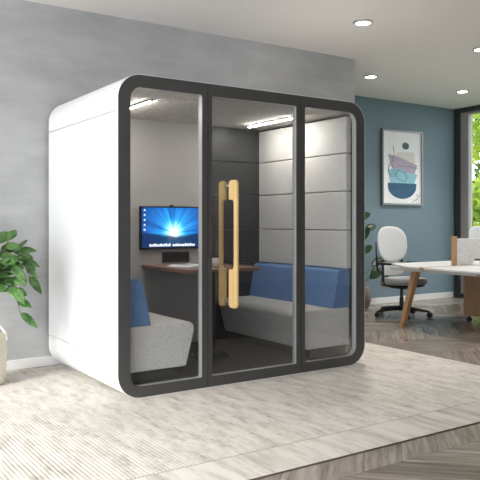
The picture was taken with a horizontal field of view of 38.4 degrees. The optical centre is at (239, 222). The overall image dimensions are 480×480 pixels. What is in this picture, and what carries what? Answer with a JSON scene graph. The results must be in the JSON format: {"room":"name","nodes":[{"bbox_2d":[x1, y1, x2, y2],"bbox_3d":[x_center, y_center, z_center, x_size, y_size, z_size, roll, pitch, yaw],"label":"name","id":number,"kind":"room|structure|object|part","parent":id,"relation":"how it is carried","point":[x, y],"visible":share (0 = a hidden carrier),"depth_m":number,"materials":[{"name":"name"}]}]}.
{"room":"office","nodes":[
{"label":"office","id":0,"kind":"room"},
{"bbox_2d":[0,0,354,360],"bbox_3d":[-2.395,-0.310,6.638,7.867,3.220,1.710,0,0,-34],"label":"wall","id":1,"kind":"structure","parent":0,"point":[51,56],"depth_m":6.13,"materials":[{"name":"grey paint"}]},
{"bbox_2d":[6,356,62,370],"bbox_3d":[-1.915,1.220,5.921,7.867,0.084,0.013,0,0,-34],"label":"baseboard","id":2,"kind":"structure","parent":1,"relation":"attached to","point":[48,360],"depth_m":5.99,"materials":[{"name":"white"}]},
{"bbox_2d":[9,297,479,479],"bbox_3d":[1.763,1.326,4.096,11.950,0.128,10.900,0,0,-34],"label":"floor","id":3,"kind":"structure","parent":0,"point":[454,454],"depth_m":4.01,"materials":[{"name":"brown wood"}]},
{"bbox_2d":[0,342,479,479],"bbox_3d":[-1.766,1.256,4.048,8.637,0.011,3.157,0,0,-34],"label":"rug","id":4,"kind":"object","parent":3,"relation":"on","point":[58,422],"visible":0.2,"depth_m":4.40,"materials":[{"name":"grey carpet"}]},
{"bbox_2d":[0,230,41,384],"bbox_3d":[-1.931,0.591,5.329,0.752,1.318,0.655,0,0,-3],"label":"potted plant","id":5,"kind":"object","parent":4,"relation":"on","point":[9,262],"visible":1,"depth_m":5.32,"materials":[{"name":"green plant"}]},
{"bbox_2d":[0,330,6,384],"bbox_3d":[-1.986,1.050,5.329,0.356,0.400,0.356,0,0,-34],"label":"plant pot","id":6,"kind":"object","parent":5,"relation":"attached to","point":[3,334],"depth_m":5.30,"materials":[{"name":"beige ceramic"}]},
{"bbox_3d":[-1.986,0.828,5.329,0.384,0.165,0.018,0,0,0],"label":"basket handle","id":7,"kind":"part","parent":5,"relation":"part of","materials":[{"name":"white"}]},
{"bbox_2d":[49,74,364,397],"bbox_3d":[-0.250,0.098,6.034,2.360,2.305,1.600,0,0,-34],"label":"pod","id":8,"kind":"object","parent":4,"relation":"on","point":[275,181],"visible":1,"depth_m":5.92,"materials":[{"name":"white paint"}]},
{"bbox_3d":[-1.264,0.098,5.445,0.020,1.767,1.450,0,0,-34],"label":"panel","id":9,"kind":"part","parent":8,"relation":"part of","materials":[{"name":"white paint"}]},
{"bbox_2d":[130,278,150,326],"bbox_3d":[-1.093,0.583,5.535,0.194,0.334,1.298,0,0,-34],"label":"cushion","id":10,"kind":"object","parent":8,"relation":"on","point":[139,316],"depth_m":4.99,"materials":[{"name":"blue fabric"}]},
{"bbox_2d":[130,99,152,108],"bbox_3d":[-0.915,-0.953,5.733,0.028,0.020,0.800,0,0,-34],"label":"light","id":11,"kind":"object","parent":8,"relation":"attached to","point":[145,101],"depth_m":5.53,"materials":[{"name":"white plastic"}]},
{"bbox_3d":[-0.939,0.918,5.636,0.562,0.333,1.295,0,0,-34],"label":"bench seat","id":12,"kind":"part","parent":8,"relation":"part of","materials":[{"name":"grey fabric"}]},
{"bbox_3d":[-0.550,0.098,5.021,0.728,2.299,0.012,0,0,-34],"label":"fixed panel","id":13,"kind":"part","parent":8,"relation":"part of","materials":[{"name":"grey"}]},
{"bbox_2d":[139,205,197,249],"bbox_3d":[-0.653,0.043,6.586,0.666,0.420,0.037,0,0,-34],"label":"wall monitor","id":14,"kind":"object","parent":8,"relation":"attached to","point":[160,227],"visible":0.94,"depth_m":6.55,"materials":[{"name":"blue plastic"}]},
{"bbox_2d":[168,263,197,267],"bbox_3d":[-0.422,0.383,6.219,0.280,0.017,0.400,0,0,42],"label":"magazine","id":15,"kind":"object","parent":8,"relation":"on","point":[189,265],"visible":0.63,"depth_m":6.12,"materials":[{"name":"white paper"}]},
{"bbox_2d":[212,258,218,266],"bbox_3d":[-0.208,0.353,6.085,0.101,0.076,0.082,0,0,-1],"label":"coffee cup","id":16,"kind":"object","parent":8,"relation":"on","point":[215,261],"visible":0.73,"depth_m":6.05,"materials":[{"name":"white ceramic"}]},
{"bbox_3d":[-0.135,0.165,5.400,0.022,0.980,0.088,0,0,-34],"label":"handle","id":17,"kind":"part","parent":8,"relation":"part of","materials":[{"name":"brown wood"}]},
{"bbox_3d":[-0.049,0.165,5.272,0.022,0.980,0.110,0,0,-34],"label":"handle","id":18,"kind":"part","parent":8,"relation":"part of","materials":[{"name":"brown wood"}]},
{"bbox_3d":[-0.063,-0.104,7.034,0.736,0.342,0.024,0,0,-34],"label":"panel","id":19,"kind":"part","parent":8,"relation":"part of","materials":[{"name":"grey fabric"}]},
{"bbox_3d":[-0.063,0.241,7.034,0.736,0.336,0.024,0,0,-34],"label":"panel","id":20,"kind":"part","parent":8,"relation":"part of","materials":[{"name":"grey"}]},
{"bbox_3d":[-0.063,-0.447,7.034,0.736,0.331,0.024,0,0,-34],"label":"panel","id":21,"kind":"part","parent":8,"relation":"part of","materials":[{"name":"grey fabric"}]},
{"bbox_3d":[-0.063,0.789,7.034,0.736,0.749,0.024,0,0,-34],"label":"panel","id":22,"kind":"part","parent":8,"relation":"part of","materials":[{"name":"grey"}]},
{"bbox_3d":[-0.063,-0.787,7.034,0.736,0.339,0.024,0,0,-34],"label":"panel","id":23,"kind":"part","parent":8,"relation":"part of","materials":[{"name":"grey fabric"}]},
{"bbox_3d":[0.129,0.098,5.476,0.895,2.299,0.012,0,0,-34],"label":"door","id":24,"kind":"part","parent":8,"relation":"part of","materials":[{"name":"grey"}]},
{"bbox_2d":[246,116,292,127],"bbox_3d":[0.298,-0.953,6.545,0.028,0.020,0.800,0,0,-34],"label":"light","id":25,"kind":"object","parent":8,"relation":"attached to","point":[288,117],"depth_m":6.53,"materials":[{"name":"white plastic"}]},
{"bbox_3d":[0.381,0.918,6.519,0.562,0.333,1.295,0,0,-34],"label":"bench seat","id":26,"kind":"part","parent":8,"relation":"part of","materials":[{"name":"grey fabric"}]},
{"bbox_2d":[249,262,348,307],"bbox_3d":[0.533,0.583,6.623,0.194,0.334,1.298,0,0,-34],"label":"cushion","id":27,"kind":"object","parent":8,"relation":"on","point":[326,286],"depth_m":6.39,"materials":[{"name":"blue fabric"}]},
{"bbox_3d":[0.591,0.241,6.665,0.060,0.337,1.337,0,0,-34],"label":"upholstered panel","id":28,"kind":"part","parent":8,"relation":"part of","materials":[{"name":"grey fabric"}]},
{"bbox_3d":[0.591,-0.104,6.665,0.060,0.343,1.337,0,0,-34],"label":"upholstered panel","id":29,"kind":"part","parent":8,"relation":"part of","materials":[{"name":"grey fabric"}]},
{"bbox_3d":[0.591,-0.447,6.665,0.060,0.332,1.337,0,0,-34],"label":"upholstered panel","id":30,"kind":"part","parent":8,"relation":"part of","materials":[{"name":"grey fabric"}]},
{"bbox_3d":[0.591,-0.779,6.665,0.060,0.323,1.337,0,0,-34],"label":"upholstered panel","id":31,"kind":"part","parent":8,"relation":"part of","materials":[{"name":"grey fabric"}]},
{"bbox_3d":[0.804,0.098,5.928,0.719,2.299,0.012,0,0,-34],"label":"fixed panel","id":32,"kind":"part","parent":8,"relation":"part of","materials":[{"name":"grey"}]},
{"bbox_2d":[365,212,383,309],"bbox_3d":[1.758,0.522,9.935,0.814,1.480,0.489,0,0,-13],"label":"potted plant","id":33,"kind":"object","parent":3,"relation":"on","point":[374,274],"visible":0.31,"depth_m":9.96,"materials":[{"name":"green plant"}]},
{"bbox_2d":[365,285,370,309],"bbox_3d":[1.712,1.087,9.970,0.370,0.350,0.370,0,0,-34],"label":"pot","id":34,"kind":"object","parent":33,"relation":"attached to","point":[367,290],"depth_m":9.84,"materials":[{"name":"beige ceramic"}]},
{"bbox_2d":[374,226,432,319],"bbox_3d":[2.152,0.657,9.309,0.771,1.210,0.739,0,0,-33],"label":"office chair","id":35,"kind":"object","parent":3,"relation":"on","point":[392,241],"visible":0.79,"depth_m":9.35,"materials":[{"name":"grey fabric"}]},
{"bbox_3d":[2.067,0.573,9.447,0.501,0.623,0.201,0,0,-33],"label":"frame","id":36,"kind":"part","parent":35,"relation":"part of","materials":[{"name":"black plastic"}]},
{"bbox_3d":[2.070,0.294,9.443,0.550,0.490,0.063,0,-7,-33],"label":"backrest","id":37,"kind":"part","parent":35,"relation":"part of","materials":[{"name":"white"}]},
{"bbox_3d":[2.190,0.773,9.256,0.583,0.103,0.540,0,-1,-33],"label":"seat","id":38,"kind":"part","parent":35,"relation":"part of","materials":[{"name":"grey fabric"}]},
{"bbox_2d":[390,261,479,326],"bbox_3d":[3.453,0.891,8.844,3.200,0.741,1.650,0,0,-34],"label":"office desk","id":39,"kind":"object","parent":3,"relation":"on","point":[439,267],"visible":0.99,"depth_m":8.29,"materials":[{"name":"grey laminate"}]},
{"bbox_3d":[2.057,0.905,8.322,0.270,0.715,0.105,0,0,-5],"label":"leg","id":40,"kind":"part","parent":39,"relation":"part of","materials":[{"name":"brown wood"}]},
{"bbox_3d":[3.453,0.569,8.880,2.960,0.042,1.270,0,0,-34],"label":"under frame","id":41,"kind":"part","parent":39,"relation":"part of","materials":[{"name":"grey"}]},
{"bbox_2d":[451,236,479,265],"bbox_3d":[3.560,0.344,8.976,2.395,0.352,0.060,0,0,-34],"label":"screen","id":42,"kind":"object","parent":39,"relation":"on","point":[464,251],"visible":1,"depth_m":8.40,"materials":[{"name":"grey fabric"}]},
{"bbox_3d":[2.584,0.344,8.322,0.045,0.352,0.060,0,0,-34],"label":"post","id":43,"kind":"part","parent":42,"relation":"part of","materials":[{"name":"brown wood"}]},
{"bbox_2d":[472,259,479,264],"bbox_3d":[2.902,0.480,8.427,0.132,0.079,0.132,0,0,-34],"label":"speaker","id":44,"kind":"object","parent":39,"relation":"on","point":[476,261],"visible":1,"depth_m":8.39},
{"bbox_2d":[464,276,479,320],"bbox_3d":[3.219,0.962,8.690,0.420,0.600,0.646,0,0,-34],"label":"drawer pedestal","id":45,"kind":"object","parent":3,"relation":"on","point":[471,283],"visible":0.96,"depth_m":8.74,"materials":[{"name":"brown wood"}]},
{"bbox_2d":[469,226,479,237],"bbox_3d":[3.747,0.657,10.401,0.771,1.210,0.739,0,0,-28],"label":"office chair","id":46,"kind":"object","parent":3,"relation":"on","point":[474,232],"visible":0.05,"depth_m":10.50,"materials":[{"name":"white plastic"}]},
{"bbox_2d":[25,0,479,108],"bbox_3d":[1.805,-2.045,4.124,12.050,0.250,10.900,0,0,-34],"label":"ceiling","id":47,"kind":"structure","parent":0,"point":[420,52],"depth_m":6.90,"materials":[{"name":"white paint"}]},
{"bbox_2d":[353,19,372,25],"bbox_3d":[1.178,-1.912,6.607,0.196,0.016,0.196,0,0,-34],"label":"recessed light","id":48,"kind":"object","parent":47,"relation":"in","point":[361,22],"visible":1,"depth_m":6.58,"materials":[{"name":"silver metal"}]},
{"bbox_2d":[363,75,377,77],"bbox_3d":[1.715,-1.912,9.046,0.196,0.016,0.196,0,0,-34],"label":"recessed light","id":49,"kind":"object","parent":47,"relation":"in","point":[364,76],"visible":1,"depth_m":9.01,"materials":[{"name":"silver metal"}]},
{"bbox_2d":[455,90,468,92],"bbox_3d":[3.245,-1.912,10.070,0.196,0.016,0.196,0,0,-34],"label":"recessed light","id":50,"kind":"object","parent":47,"relation":"in","point":[457,91],"visible":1,"depth_m":10.04,"materials":[{"name":"silver metal"}]},
{"bbox_2d":[472,47,479,51],"bbox_3d":[2.666,-1.912,7.625,0.196,0.016,0.196,0,0,-34],"label":"recessed light","id":51,"kind":"object","parent":47,"relation":"in","point":[477,49],"visible":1,"depth_m":7.61,"materials":[{"name":"silver metal"}]},
{"bbox_2d":[355,96,453,297],"bbox_3d":[2.047,-0.310,10.743,4.083,3.220,0.170,0,0,-34],"label":"wall","id":52,"kind":"structure","parent":0,"point":[428,229],"depth_m":11.22,"materials":[{"name":"blue paint"}]},
{"bbox_2d":[381,128,422,205],"bbox_3d":[2.581,-0.870,10.971,0.916,1.196,0.040,0,0,-34],"label":"framed picture","id":53,"kind":"object","parent":52,"relation":"attached to","point":[401,150],"visible":1,"depth_m":10.96,"materials":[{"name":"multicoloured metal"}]},
{"bbox_2d":[370,292,452,304],"bbox_3d":[2.004,1.215,10.601,3.853,0.094,0.015,0,0,-34],"label":"baseboard","id":54,"kind":"structure","parent":52,"relation":"attached to","point":[382,300],"depth_m":11.18,"materials":[{"name":"white"}]},
{"bbox_2d":[454,105,479,297],"bbox_3d":[4.733,-0.329,10.194,0.170,3.180,3.729,0,0,-34],"label":"wall","id":55,"kind":"structure","parent":0,"point":[457,112],"depth_m":11.64,"materials":[{"name":"grey paint"}]},
{"bbox_2d":[461,110,479,292],"bbox_3d":[4.273,-0.328,10.909,0.100,3.035,1.828,0,0,-34],"label":"window","id":56,"kind":"structure","parent":55,"relation":"in","point":[466,118],"depth_m":11.56,"materials":[{"name":"grey"}]},
{"label":"outside","id":57,"kind":"structure","parent":0,"visible":0},
{"bbox_3d":[16.210,1.500,22.252,32.240,0.200,60.000,0,0,-34],"label":"ground","id":58,"kind":"structure","parent":57,"visible":0},
{"bbox_2d":[472,113,479,226],"bbox_3d":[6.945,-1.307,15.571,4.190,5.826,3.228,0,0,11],"label":"tree","id":59,"kind":"object","parent":58,"relation":"on","point":[475,138],"visible":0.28,"depth_m":15.77,"materials":[{"name":"green plant"}]}
]}

